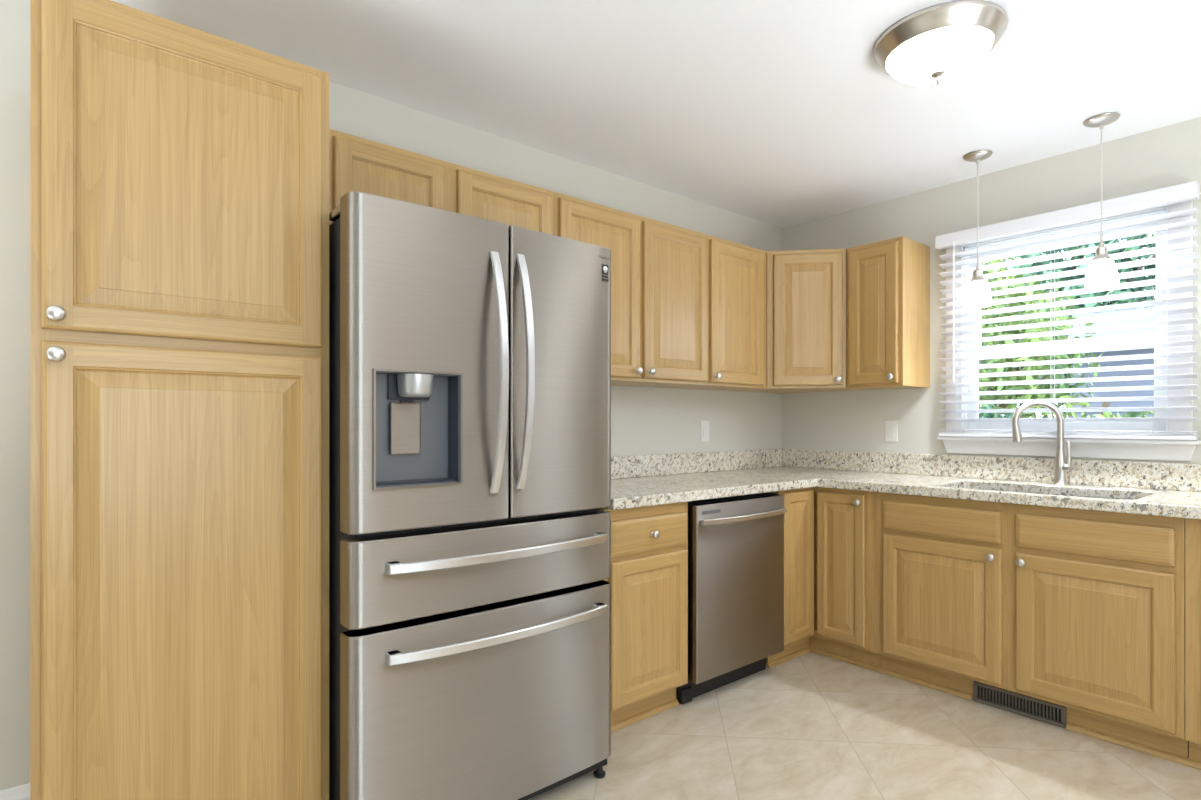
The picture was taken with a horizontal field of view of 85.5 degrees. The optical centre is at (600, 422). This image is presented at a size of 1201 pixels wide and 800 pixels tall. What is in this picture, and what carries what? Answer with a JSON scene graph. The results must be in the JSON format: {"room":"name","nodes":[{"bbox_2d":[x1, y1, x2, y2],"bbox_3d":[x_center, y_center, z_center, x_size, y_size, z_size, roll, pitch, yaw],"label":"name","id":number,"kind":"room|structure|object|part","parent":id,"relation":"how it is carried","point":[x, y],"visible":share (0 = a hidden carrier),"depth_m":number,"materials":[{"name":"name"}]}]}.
{"room":"kitchen","nodes":[
{"label":"kitchen","id":0,"kind":"room"},
{"bbox_2d":[0,0,781,790],"bbox_3d":[-1.205,-0.025,2.279,6.340,2.434,0.140,0,0,-40],"label":"wall","id":1,"kind":"structure","parent":0,"point":[644,420],"depth_m":2.43,"materials":[{"name":"white paint"}]},
{"bbox_2d":[0,783,29,799],"bbox_3d":[-2.593,1.107,1.013,2.587,0.170,0.016,0,0,-40],"label":"baseboard","id":2,"kind":"structure","parent":1,"relation":"attached to","point":[22,792],"depth_m":1.82,"materials":[{"name":"white paint"}]},
{"bbox_2d":[329,129,553,234],"bbox_3d":[-0.644,-0.771,2.421,0.972,0.326,0.360,0,0,-40],"label":"upper cabinet","id":3,"kind":"object","parent":1,"relation":"attached to","point":[357,164],"visible":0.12,"depth_m":2.27,"materials":[{"name":"brown wood"}]},
{"bbox_3d":[-0.702,-0.767,2.192,0.384,0.290,0.020,0,0,-40],"label":"door","id":4,"kind":"part","parent":3,"relation":"part of","materials":[{"name":"brown wood"}]},
{"bbox_3d":[-0.357,-0.767,2.481,0.414,0.290,0.020,0,0,-40],"label":"door","id":5,"kind":"part","parent":3,"relation":"part of","materials":[{"name":"brown wood"}]},
{"bbox_2d":[554,192,707,387],"bbox_3d":[0.089,-0.560,3.036,0.939,0.749,0.360,0,0,-40],"label":"upper cabinet","id":6,"kind":"object","parent":1,"relation":"attached to","point":[659,270],"visible":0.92,"depth_m":2.96,"materials":[{"name":"brown wood"}]},
{"bbox_3d":[0.004,-0.556,2.783,0.444,0.713,0.020,0,0,-40],"label":"door","id":7,"kind":"part","parent":6,"relation":"part of","materials":[{"name":"brown wood"}]},
{"bbox_3d":[0.171,-0.230,2.890,0.033,0.033,0.031,0,0,-40],"label":"knob","id":8,"kind":"part","parent":6,"relation":"part of","materials":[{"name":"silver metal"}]},
{"bbox_3d":[0.231,-0.230,2.940,0.033,0.033,0.031,0,0,-40],"label":"knob","id":9,"kind":"part","parent":6,"relation":"part of","materials":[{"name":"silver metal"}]},
{"bbox_3d":[0.362,-0.556,3.083,0.436,0.713,0.020,0,0,-40],"label":"door","id":10,"kind":"part","parent":6,"relation":"part of","materials":[{"name":"brown wood"}]},
{"bbox_2d":[611,449,781,478],"bbox_3d":[0.394,0.225,3.513,1.978,0.112,0.021,0,0,-40],"label":"backsplash","id":11,"kind":"structure","parent":1,"relation":"attached to","point":[631,466],"depth_m":3.59,"materials":[{"name":"stone"}]},
{"bbox_2d":[701,421,708,441],"bbox_3d":[0.594,0.052,3.689,0.072,0.120,0.009,0,0,-40],"label":"wall outlet","id":12,"kind":"object","parent":1,"relation":"attached to","point":[704,424],"visible":1,"depth_m":3.68,"materials":[{"name":"white plastic"}]},
{"bbox_2d":[703,425,707,436],"bbox_3d":[0.596,0.052,3.687,0.034,0.068,0.003,0,0,-40],"label":"socket","id":13,"kind":"object","parent":12,"relation":"attached to","point":[705,427],"depth_m":3.68,"materials":[{"name":"white plastic"}]},
{"bbox_2d":[665,235,765,389],"bbox_3d":[0.637,-0.560,3.495,0.487,0.749,0.360,0,0,-40],"label":"upper cabinet","id":14,"kind":"object","parent":1,"relation":"attached to","point":[736,272],"visible":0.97,"depth_m":3.36,"materials":[{"name":"brown wood"}]},
{"bbox_3d":[0.585,-0.230,3.237,0.033,0.033,0.031,0,0,-40],"label":"knob","id":15,"kind":"part","parent":14,"relation":"part of","materials":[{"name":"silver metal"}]},
{"bbox_3d":[0.714,-0.560,3.404,0.487,0.749,0.019,0,0,-40],"label":"frame","id":16,"kind":"part","parent":14,"relation":"part of","materials":[{"name":"brown wood"}]},
{"bbox_3d":[0.713,-0.556,3.378,0.428,0.713,0.020,0,0,-40],"label":"door","id":17,"kind":"part","parent":14,"relation":"part of","materials":[{"name":"brown wood"}]},
{"bbox_2d":[111,0,1200,228],"bbox_3d":[0.278,-1.368,0.586,6.840,0.250,5.240,0,0,-40],"label":"ceiling","id":18,"kind":"structure","parent":0,"point":[781,114],"depth_m":2.35,"materials":[{"name":"white paint"}]},
{"bbox_2d":[874,0,1007,84],"bbox_3d":[1.091,-1.168,2.100,0.384,0.148,0.384,0,0,-40],"label":"ceiling light","id":19,"kind":"object","parent":18,"relation":"attached to","point":[942,42],"visible":1,"depth_m":2.00,"materials":[{"name":"white glass"}]},
{"bbox_3d":[1.091,-1.162,2.100,0.302,0.070,0.302,0,0,-40],"label":"lamp shade","id":20,"kind":"part","parent":19,"relation":"part of","materials":[{"name":"white glass"}]},
{"bbox_2d":[963,150,992,307],"bbox_3d":[1.752,-0.891,3.020,0.120,0.702,0.120,0,0,-40],"label":"pendant lamp","id":21,"kind":"object","parent":18,"relation":"hanging from","point":[978,294],"visible":1,"depth_m":2.99,"materials":[{"name":"white glass"}]},
{"bbox_3d":[1.752,-0.984,3.020,0.005,0.447,0.005,0,0,28],"label":"cord","id":22,"kind":"part","parent":21,"relation":"part of","materials":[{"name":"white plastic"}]},
{"bbox_3d":[1.752,-0.596,3.020,0.111,0.110,0.111,0,0,-40],"label":"lamp shade","id":23,"kind":"part","parent":21,"relation":"part of","materials":[{"name":"white"}]},
{"bbox_2d":[1083,112,1119,290],"bbox_3d":[2.052,-0.896,2.663,0.120,0.692,0.120,0,0,-40],"label":"pendant lamp","id":24,"kind":"object","parent":18,"relation":"hanging from","point":[1102,274],"visible":1,"depth_m":2.64,"materials":[{"name":"white glass"}]},
{"bbox_3d":[2.052,-0.989,2.663,0.005,0.436,0.005,0,0,28],"label":"cord","id":25,"kind":"part","parent":24,"relation":"part of","materials":[{"name":"white plastic"}]},
{"bbox_3d":[2.052,-0.606,2.663,0.111,0.110,0.111,0,0,-40],"label":"lamp shade","id":26,"kind":"part","parent":24,"relation":"part of","materials":[{"name":"white glass"}]},
{"bbox_2d":[528,652,1200,799],"bbox_3d":[0.260,1.242,0.375,6.540,0.100,4.940,0,0,-40],"label":"floor","id":27,"kind":"structure","parent":0,"point":[810,725],"depth_m":2.35,"materials":[{"name":"tile"}]},
{"bbox_2d":[30,0,328,799],"bbox_3d":[-1.155,0.120,1.791,0.612,2.141,0.670,0,0,-40],"label":"pantry cabinet","id":28,"kind":"object","parent":27,"relation":"on","point":[179,173],"visible":1,"depth_m":1.53,"materials":[{"name":"brown wood"}]},
{"bbox_3d":[-1.152,-0.144,1.376,0.033,0.033,0.031,0,0,-40],"label":"knob","id":29,"kind":"part","parent":28,"relation":"part of","materials":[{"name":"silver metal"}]},
{"bbox_3d":[-1.152,-0.230,1.376,0.033,0.033,0.031,0,0,-40],"label":"knob","id":30,"kind":"part","parent":28,"relation":"part of","materials":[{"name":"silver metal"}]},
{"bbox_3d":[-0.968,0.451,1.564,0.572,1.251,0.020,0,0,-40],"label":"door","id":31,"kind":"part","parent":28,"relation":"part of","materials":[{"name":"brown wood"}]},
{"bbox_3d":[-0.968,-0.563,1.564,0.572,0.726,0.020,0,0,-40],"label":"door","id":32,"kind":"part","parent":28,"relation":"part of","materials":[{"name":"brown wood"}]},
{"bbox_2d":[329,191,610,799],"bbox_3d":[-0.509,0.304,2.171,0.883,1.775,0.840,0,0,-40],"label":"refrigerator","id":33,"kind":"object","parent":27,"relation":"on","point":[470,356],"visible":0.99,"depth_m":1.83,"materials":[{"name":"grey metal"}]},
{"bbox_3d":[-0.535,0.609,1.681,0.036,0.028,0.034,0,0,-40],"label":"handle mount","id":34,"kind":"part","parent":33,"relation":"part of","materials":[{"name":"metal"}]},
{"bbox_3d":[-0.535,0.377,1.681,0.036,0.028,0.034,0,0,-40],"label":"handle mount","id":35,"kind":"part","parent":33,"relation":"part of","materials":[{"name":"metal"}]},
{"bbox_3d":[-0.531,0.001,1.780,0.035,0.135,0.012,0,0,-40],"label":"paddle arm","id":36,"kind":"part","parent":33,"relation":"part of","materials":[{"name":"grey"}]},
{"bbox_3d":[-0.470,-0.150,1.796,0.460,0.867,0.079,0,0,-40],"label":"door","id":37,"kind":"part","parent":33,"relation":"part of","materials":[{"name":"metal"}]},
{"bbox_3d":[-0.417,0.018,1.840,0.002,0.294,0.054,0,0,-40],"label":"dispenser panel","id":38,"kind":"part","parent":33,"relation":"part of","materials":[{"name":"grey plastic"}]},
{"bbox_3d":[-0.308,0.833,1.931,0.883,0.581,0.079,0,0,-40],"label":"drawer","id":39,"kind":"part","parent":33,"relation":"part of","materials":[{"name":"metal"}]},
{"bbox_3d":[-0.308,0.413,1.931,0.883,0.221,0.079,0,0,-40],"label":"drawer","id":40,"kind":"part","parent":33,"relation":"part of","materials":[{"name":"metal"}]},
{"bbox_3d":[-0.248,0.609,1.880,0.725,0.026,0.055,0,0,-40],"label":"handle","id":41,"kind":"part","parent":33,"relation":"part of","materials":[{"name":"metal"}]},
{"bbox_3d":[-0.248,0.377,1.880,0.725,0.026,0.055,0,0,-40],"label":"handle","id":42,"kind":"part","parent":33,"relation":"part of","materials":[{"name":"metal"}]},
{"bbox_3d":[-0.289,-0.144,1.855,0.024,0.695,0.073,0,0,-40],"label":"handle","id":43,"kind":"part","parent":33,"relation":"part of","materials":[{"name":"metal"}]},
{"bbox_3d":[-0.221,-0.150,1.912,0.024,0.697,0.073,0,0,-40],"label":"handle","id":44,"kind":"part","parent":33,"relation":"part of","materials":[{"name":"metal"}]},
{"bbox_3d":[-0.129,-0.150,2.081,0.416,0.867,0.079,0,0,-40],"label":"door","id":45,"kind":"part","parent":33,"relation":"part of","materials":[{"name":"metal"}]},
{"bbox_3d":[-0.002,0.609,2.127,0.036,0.028,0.034,0,0,-40],"label":"handle mount","id":46,"kind":"part","parent":33,"relation":"part of","materials":[{"name":"metal"}]},
{"bbox_2d":[598,502,687,723],"bbox_3d":[0.009,0.758,2.773,0.456,0.865,0.660,0,0,-40],"label":"base cabinet","id":47,"kind":"object","parent":27,"relation":"on","point":[648,580],"visible":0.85,"depth_m":2.54,"materials":[{"name":"brown wood"}]},
{"bbox_2d":[611,699,678,731],"bbox_3d":[0.151,1.181,2.602,0.454,0.020,0.018,0,0,-40],"label":"trim","id":48,"kind":"structure","parent":47,"relation":"attached to","point":[638,717],"depth_m":2.62,"materials":[{"name":"brown wood"}]},
{"bbox_3d":[0.197,0.799,2.553,0.418,0.550,0.020,0,0,-40],"label":"door","id":49,"kind":"part","parent":47,"relation":"part of","materials":[{"name":"brown wood"}]},
{"bbox_3d":[0.197,0.437,2.553,0.418,0.135,0.020,0,0,-40],"label":"drawer","id":50,"kind":"part","parent":47,"relation":"part of","materials":[{"name":"brown wood"}]},
{"bbox_3d":[0.213,0.437,2.534,0.033,0.033,0.031,0,0,-40],"label":"knob","id":51,"kind":"part","parent":47,"relation":"part of","materials":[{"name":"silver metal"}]},
{"bbox_2d":[677,493,786,703],"bbox_3d":[0.450,0.765,3.099,0.629,0.846,0.668,0,0,-40],"label":"dishwasher","id":52,"kind":"object","parent":27,"relation":"on","point":[736,543],"visible":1,"depth_m":2.85,"materials":[{"name":"silver metal"}]},
{"bbox_3d":[0.560,1.134,2.945,0.597,0.108,0.017,0,0,-40],"label":"kick plate","id":53,"kind":"part","parent":52,"relation":"part of","materials":[{"name":"black plastic"}]},
{"bbox_3d":[0.658,0.416,2.868,0.583,0.022,0.045,0,0,-40],"label":"handle","id":54,"kind":"part","parent":52,"relation":"part of","materials":[{"name":"metal"}]},
{"bbox_2d":[766,487,880,666],"bbox_3d":[1.112,0.758,3.522,0.908,0.865,0.928,0,0,-40],"label":"base cabinet","id":55,"kind":"object","parent":27,"relation":"on","point":[829,532],"visible":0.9,"depth_m":3.18,"materials":[{"name":"brown wood"}]},
{"bbox_2d":[766,646,810,667],"bbox_3d":[0.956,1.181,3.276,0.375,0.020,0.018,0,0,-40],"label":"trim","id":56,"kind":"structure","parent":55,"relation":"attached to","point":[788,657],"depth_m":3.26,"materials":[{"name":"brown wood"}]},
{"bbox_3d":[0.975,0.705,3.206,0.259,0.730,0.020,0,0,-40],"label":"door","id":57,"kind":"part","parent":55,"relation":"part of","materials":[{"name":"brown wood"}]},
{"bbox_3d":[1.177,0.708,3.188,0.020,0.723,0.252,0,0,-40],"label":"door","id":58,"kind":"part","parent":55,"relation":"part of","materials":[{"name":"brown wood"}]},
{"bbox_3d":[1.221,0.382,3.095,0.031,0.033,0.033,0,0,-40],"label":"knob","id":59,"kind":"part","parent":55,"relation":"part of","materials":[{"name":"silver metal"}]},
{"bbox_2d":[603,449,1200,518],"bbox_3d":[1.230,0.247,2.532,1.999,0.154,2.599,0,0,-40],"label":"countertop","id":60,"kind":"structure","parent":55,"relation":"on","point":[1144,488],"depth_m":3.04,"materials":[{"name":"stone"}]},
{"bbox_2d":[1012,400,1071,485],"bbox_3d":[2.001,0.090,2.954,0.226,0.383,0.070,0,0,27],"label":"faucet","id":61,"kind":"object","parent":60,"relation":"on","point":[1062,464],"visible":1,"depth_m":2.92,"materials":[{"name":"silver metal"}]},
{"bbox_3d":[1.987,0.015,2.955,0.202,0.233,0.027,0,0,20],"label":"spout","id":62,"kind":"part","parent":61,"relation":"part of","materials":[{"name":"silver metal"}]},
{"bbox_3d":[2.078,0.153,2.902,0.040,0.137,0.042,0,0,-40],"label":"lever","id":63,"kind":"part","parent":61,"relation":"part of","materials":[{"name":"silver metal"}]},
{"bbox_2d":[874,492,1187,757],"bbox_3d":[1.859,0.758,2.824,0.660,0.865,1.099,0,0,-40],"label":"base cabinet","id":64,"kind":"object","parent":27,"relation":"on","point":[1082,611],"visible":0.97,"depth_m":2.53,"materials":[{"name":"brown wood"}]},
{"bbox_2d":[810,646,972,699],"bbox_3d":[1.342,1.181,3.094,0.018,0.020,0.793,0,0,-40],"label":"trim","id":65,"kind":"structure","parent":64,"relation":"attached to","point":[942,688],"depth_m":3.04,"materials":[{"name":"brown wood"}]},
{"bbox_3d":[1.472,0.430,2.836,0.020,0.135,0.490,0,0,-40],"label":"false drawer","id":66,"kind":"part","parent":64,"relation":"part of","materials":[{"name":"brown wood"}]},
{"bbox_3d":[1.474,0.794,2.834,0.020,0.552,0.494,0,0,-40],"label":"door","id":67,"kind":"part","parent":64,"relation":"part of","materials":[{"name":"brown wood"}]},
{"bbox_3d":[1.592,0.552,2.653,0.031,0.033,0.033,0,0,-40],"label":"knob","id":68,"kind":"part","parent":64,"relation":"part of","materials":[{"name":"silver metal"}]},
{"bbox_2d":[973,681,1065,727],"bbox_3d":[1.705,1.150,2.659,0.020,0.081,0.332,0,0,-40],"label":"floor vent","id":69,"kind":"object","parent":64,"relation":"attached to","point":[1020,704],"visible":0.98,"depth_m":2.65,"materials":[{"name":"black metal"}]},
{"bbox_2d":[980,686,1058,721],"bbox_3d":[1.708,1.150,2.661,0.006,0.052,0.284,0,0,-40],"label":"grille","id":70,"kind":"object","parent":69,"relation":"attached to","point":[1020,704],"depth_m":2.65,"materials":[{"name":"grey metal"}]},
{"bbox_3d":[1.662,0.555,2.570,0.031,0.033,0.033,0,0,-40],"label":"knob","id":71,"kind":"part","parent":64,"relation":"part of","materials":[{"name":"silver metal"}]},
{"bbox_3d":[1.820,0.431,2.421,0.020,0.133,0.483,0,0,-40],"label":"false drawer","id":72,"kind":"part","parent":64,"relation":"part of","materials":[{"name":"brown wood"}]},
{"bbox_3d":[1.820,0.796,2.421,0.020,0.547,0.483,0,0,-40],"label":"door","id":73,"kind":"part","parent":64,"relation":"part of","materials":[{"name":"brown wood"}]},
{"bbox_2d":[1185,518,1200,761],"bbox_3d":[2.395,0.758,2.184,0.660,0.865,0.568,0,0,-40],"label":"base cabinet","id":74,"kind":"object","parent":27,"relation":"on","point":[1192,526],"visible":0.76,"depth_m":2.21,"materials":[{"name":"brown wood"}]},
{"bbox_2d":[1066,723,1200,769],"bbox_3d":[2.111,1.181,2.176,0.018,0.020,0.922,0,0,-40],"label":"trim","id":75,"kind":"structure","parent":74,"relation":"attached to","point":[1122,742],"depth_m":2.37,"materials":[{"name":"brown wood"}]},
{"bbox_2d":[782,117,1200,463],"bbox_3d":[2.099,-0.025,3.163,0.140,2.434,2.750,0,0,-40],"label":"wall","id":76,"kind":"structure","parent":0,"point":[1170,155],"depth_m":3.42,"materials":[{"name":"white paint"}]},
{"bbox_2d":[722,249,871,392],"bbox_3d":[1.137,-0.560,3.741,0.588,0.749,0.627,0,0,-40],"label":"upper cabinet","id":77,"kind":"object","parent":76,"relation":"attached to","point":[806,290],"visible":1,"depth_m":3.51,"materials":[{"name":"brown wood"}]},
{"bbox_3d":[1.116,-0.560,3.528,0.414,0.749,0.006,0,0,8],"label":"frame","id":78,"kind":"part","parent":77,"relation":"part of","materials":[{"name":"brown wood"}]},
{"bbox_3d":[1.121,-0.556,3.514,0.361,0.713,0.020,0,0,8],"label":"door","id":79,"kind":"part","parent":77,"relation":"part of","materials":[{"name":"brown wood"}]},
{"bbox_3d":[1.270,-0.230,3.467,0.033,0.033,0.031,0,0,8],"label":"knob","id":80,"kind":"part","parent":77,"relation":"part of","materials":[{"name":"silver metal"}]},
{"bbox_2d":[847,236,929,389],"bbox_3d":[1.520,-0.560,3.463,0.360,0.749,0.303,0,0,-40],"label":"upper cabinet","id":81,"kind":"object","parent":76,"relation":"attached to","point":[888,281],"visible":1,"depth_m":3.36,"materials":[{"name":"brown wood"}]},
{"bbox_3d":[1.412,-0.556,3.375,0.020,0.713,0.262,0,0,-40],"label":"door","id":82,"kind":"part","parent":81,"relation":"part of","materials":[{"name":"brown wood"}]},
{"bbox_3d":[1.428,-0.560,3.386,0.019,0.749,0.303,0,0,-40],"label":"frame","id":83,"kind":"part","parent":81,"relation":"part of","materials":[{"name":"brown wood"}]},
{"bbox_3d":[1.460,-0.230,3.278,0.031,0.033,0.033,0,0,-40],"label":"knob","id":84,"kind":"part","parent":81,"relation":"part of","materials":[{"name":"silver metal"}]},
{"bbox_2d":[885,420,897,441],"bbox_3d":[1.618,0.050,3.619,0.009,0.120,0.072,0,0,-40],"label":"wall outlet","id":85,"kind":"object","parent":76,"relation":"attached to","point":[891,426],"visible":1,"depth_m":3.61,"materials":[{"name":"white plastic"}]},
{"bbox_2d":[888,425,893,436],"bbox_3d":[1.616,0.050,3.618,0.003,0.068,0.034,0,0,-40],"label":"socket","id":86,"kind":"object","parent":85,"relation":"attached to","point":[890,427],"depth_m":3.62,"materials":[{"name":"white plastic"}]},
{"bbox_2d":[782,449,1200,491],"bbox_3d":[1.988,0.225,3.167,0.021,0.112,2.599,0,0,-40],"label":"backsplash","id":87,"kind":"structure","parent":76,"relation":"attached to","point":[1148,475],"depth_m":3.16,"materials":[{"name":"stone"}]},
{"bbox_2d":[937,201,1200,460],"bbox_3d":[2.131,-0.409,3.040,0.168,1.138,1.006,0,0,-40],"label":"window","id":88,"kind":"structure","parent":76,"relation":"in","point":[1139,449],"depth_m":2.93,"materials":[{"name":"white paint"}]},
{"bbox_3d":[2.157,-0.169,3.062,0.028,0.428,0.782,0,0,-40],"label":"sash","id":89,"kind":"part","parent":88,"relation":"part of","materials":[{"name":"white paint"}]},
{"bbox_2d":[935,181,1200,439],"bbox_3d":[2.079,-0.446,2.986,0.073,1.035,1.027,0,0,-40],"label":"window blind","id":90,"kind":"object","parent":88,"relation":"attached to","point":[1190,191],"visible":0.99,"depth_m":2.92,"materials":[{"name":"white plastic"}]},
{"bbox_3d":[2.083,-0.421,2.994,0.055,0.963,0.002,0,0,-40],"label":"ladder cord","id":91,"kind":"part","parent":90,"relation":"part of","materials":[{"name":"white fabric"}]},
{"bbox_3d":[2.083,0.054,2.994,0.050,0.036,0.988,0,0,-40],"label":"rail","id":92,"kind":"part","parent":90,"relation":"part of","materials":[{"name":"white plastic"}]},
{"bbox_3d":[2.343,-0.421,2.684,0.055,0.963,0.002,0,0,-40],"label":"ladder cord","id":93,"kind":"part","parent":90,"relation":"part of","materials":[{"name":"white fabric"}]},
{"bbox_3d":[2.182,-0.617,3.082,0.028,0.548,0.782,0,0,-40],"label":"sash","id":94,"kind":"part","parent":88,"relation":"part of","materials":[{"name":"white paint"}]},
{"bbox_3d":[2.112,0.082,3.024,0.118,0.019,1.006,0,0,-40],"label":"sill","id":95,"kind":"part","parent":88,"relation":"part of","materials":[{"name":"white paint"}]},
{"label":"outside","id":96,"kind":"structure","parent":0,"visible":0},
{"bbox_3d":[12.719,1.867,13.858,29.840,0.150,40.000,0,0,-40],"label":"ground","id":97,"kind":"structure","parent":96,"visible":0},
{"bbox_2d":[979,404,1013,417],"bbox_3d":[3.174,0.709,5.706,1.599,2.177,1.104,0,0,-40],"label":"shrub","id":98,"kind":"object","parent":97,"relation":"on","point":[981,415],"visible":0.02,"depth_m":5.54,"materials":[{"name":"green plant"}]},
{"bbox_2d":[979,257,1103,417],"bbox_3d":[4.274,-0.509,7.566,2.758,4.612,2.260,0,0,-13],"label":"tree","id":99,"kind":"object","parent":97,"relation":"on","point":[1048,319],"visible":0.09,"depth_m":7.11,"materials":[{"name":"green plant"}]},
{"bbox_2d":[981,233,1155,417],"bbox_3d":[9.015,-1.247,12.613,3.606,6.086,5.337,0,0,-40],"label":"tree","id":100,"kind":"object","parent":97,"relation":"on","point":[1149,277],"visible":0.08,"depth_m":11.71,"materials":[{"name":"green plant"}]},
{"bbox_2d":[1062,307,1155,417],"bbox_3d":[8.449,0.102,7.931,3.600,3.380,4.400,0,0,-40],"label":"garden shed","id":101,"kind":"object","parent":97,"relation":"on","point":[1146,319],"visible":0.03,"depth_m":8.09,"materials":[{"name":"grey"}]},
{"bbox_2d":[1081,402,1153,417],"bbox_3d":[5.000,0.792,6.302,1.544,2.011,1.189,0,0,-40],"label":"shrub","id":102,"kind":"object","parent":97,"relation":"on","point":[1130,414],"visible":0.02,"depth_m":6.33,"materials":[{"name":"green plant"}]}
]}

